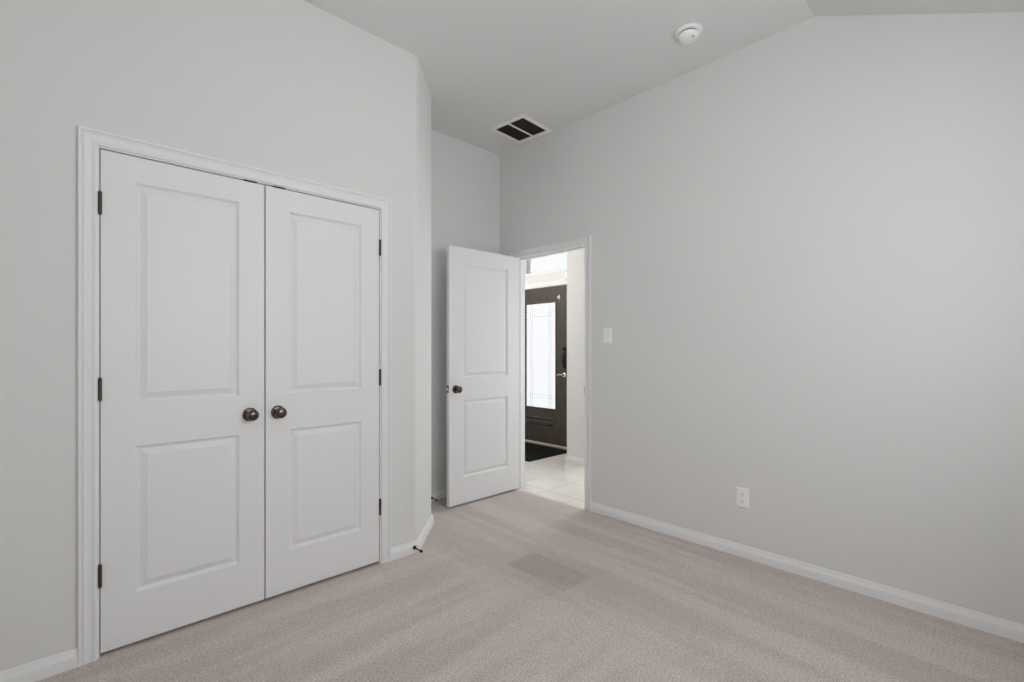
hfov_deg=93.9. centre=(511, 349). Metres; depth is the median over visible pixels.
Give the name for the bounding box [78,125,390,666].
door frame
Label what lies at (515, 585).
floor
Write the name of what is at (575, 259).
wall
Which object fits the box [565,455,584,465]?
baseboard
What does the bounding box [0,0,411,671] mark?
wall
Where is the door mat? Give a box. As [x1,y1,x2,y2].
[525,442,566,461]
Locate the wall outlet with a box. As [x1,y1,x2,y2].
[736,487,748,508]
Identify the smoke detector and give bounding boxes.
[675,23,701,43]
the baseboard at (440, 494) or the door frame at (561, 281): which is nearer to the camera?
the baseboard at (440, 494)
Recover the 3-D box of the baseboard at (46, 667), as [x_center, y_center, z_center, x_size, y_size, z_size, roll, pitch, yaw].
[-1.880,1.202,1.695,0.504,0.072,0.015,0,0,-43]
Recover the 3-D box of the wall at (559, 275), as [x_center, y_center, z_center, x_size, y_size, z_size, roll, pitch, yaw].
[0.353,-0.267,6.393,0.130,3.110,1.968,0,0,-43]
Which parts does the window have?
frame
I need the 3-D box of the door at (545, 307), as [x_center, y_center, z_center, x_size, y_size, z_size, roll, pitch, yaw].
[0.392,0.202,6.239,0.111,2.017,0.915,0,0,-42]
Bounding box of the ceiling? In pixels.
[304,0,1023,154]
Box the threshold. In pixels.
[525,439,566,449]
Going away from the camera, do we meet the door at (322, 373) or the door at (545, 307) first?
the door at (322, 373)
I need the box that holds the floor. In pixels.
[36,453,1023,681]
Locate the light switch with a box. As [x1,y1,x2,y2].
[603,328,610,343]
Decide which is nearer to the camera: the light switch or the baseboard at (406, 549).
the baseboard at (406, 549)
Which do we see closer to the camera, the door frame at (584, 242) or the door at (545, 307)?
the door frame at (584, 242)
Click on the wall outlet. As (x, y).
(742, 494)
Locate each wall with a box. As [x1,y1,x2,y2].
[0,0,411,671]
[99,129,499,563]
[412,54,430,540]
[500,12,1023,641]
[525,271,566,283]
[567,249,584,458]
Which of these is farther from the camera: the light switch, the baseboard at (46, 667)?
the light switch
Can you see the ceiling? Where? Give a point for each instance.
(485, 64)
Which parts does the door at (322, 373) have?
knob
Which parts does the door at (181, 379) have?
knob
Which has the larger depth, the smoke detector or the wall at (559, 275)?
the wall at (559, 275)
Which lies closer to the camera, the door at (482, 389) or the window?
the door at (482, 389)
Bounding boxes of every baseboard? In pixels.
[0,647,77,681]
[391,540,418,560]
[417,514,433,548]
[431,488,446,500]
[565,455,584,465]
[590,502,1023,642]
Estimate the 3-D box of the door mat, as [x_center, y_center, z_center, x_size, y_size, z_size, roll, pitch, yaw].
[0.061,1.234,5.949,0.740,0.011,1.150,0,0,-43]
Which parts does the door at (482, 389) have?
knob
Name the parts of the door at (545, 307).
glass pane, pull handle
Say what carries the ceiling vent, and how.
in the ceiling
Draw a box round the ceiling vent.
[489,114,551,143]
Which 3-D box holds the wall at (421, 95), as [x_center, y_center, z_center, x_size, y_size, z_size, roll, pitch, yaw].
[-0.691,-0.267,3.338,0.261,3.110,0.853,0,0,-23]
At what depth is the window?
6.23 m
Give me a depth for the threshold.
6.12 m
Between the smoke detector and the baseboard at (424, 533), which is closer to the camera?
the smoke detector
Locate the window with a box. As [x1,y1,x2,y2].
[525,252,566,276]
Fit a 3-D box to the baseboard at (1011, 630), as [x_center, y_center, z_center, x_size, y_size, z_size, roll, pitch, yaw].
[1.564,1.202,2.650,0.015,0.072,2.794,0,0,-43]
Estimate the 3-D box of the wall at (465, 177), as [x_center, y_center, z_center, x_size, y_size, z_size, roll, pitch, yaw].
[-1.437,-0.267,3.256,3.536,3.110,0.115,0,0,-43]
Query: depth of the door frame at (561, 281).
6.16 m
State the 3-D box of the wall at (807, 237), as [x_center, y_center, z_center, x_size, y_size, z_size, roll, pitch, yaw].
[0.528,-0.267,3.829,0.104,3.110,6.170,0,0,-43]
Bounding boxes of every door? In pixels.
[98,149,263,653]
[264,185,380,598]
[446,245,518,506]
[525,285,566,446]
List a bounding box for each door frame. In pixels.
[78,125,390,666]
[510,235,590,510]
[525,279,566,289]
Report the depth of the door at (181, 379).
2.10 m

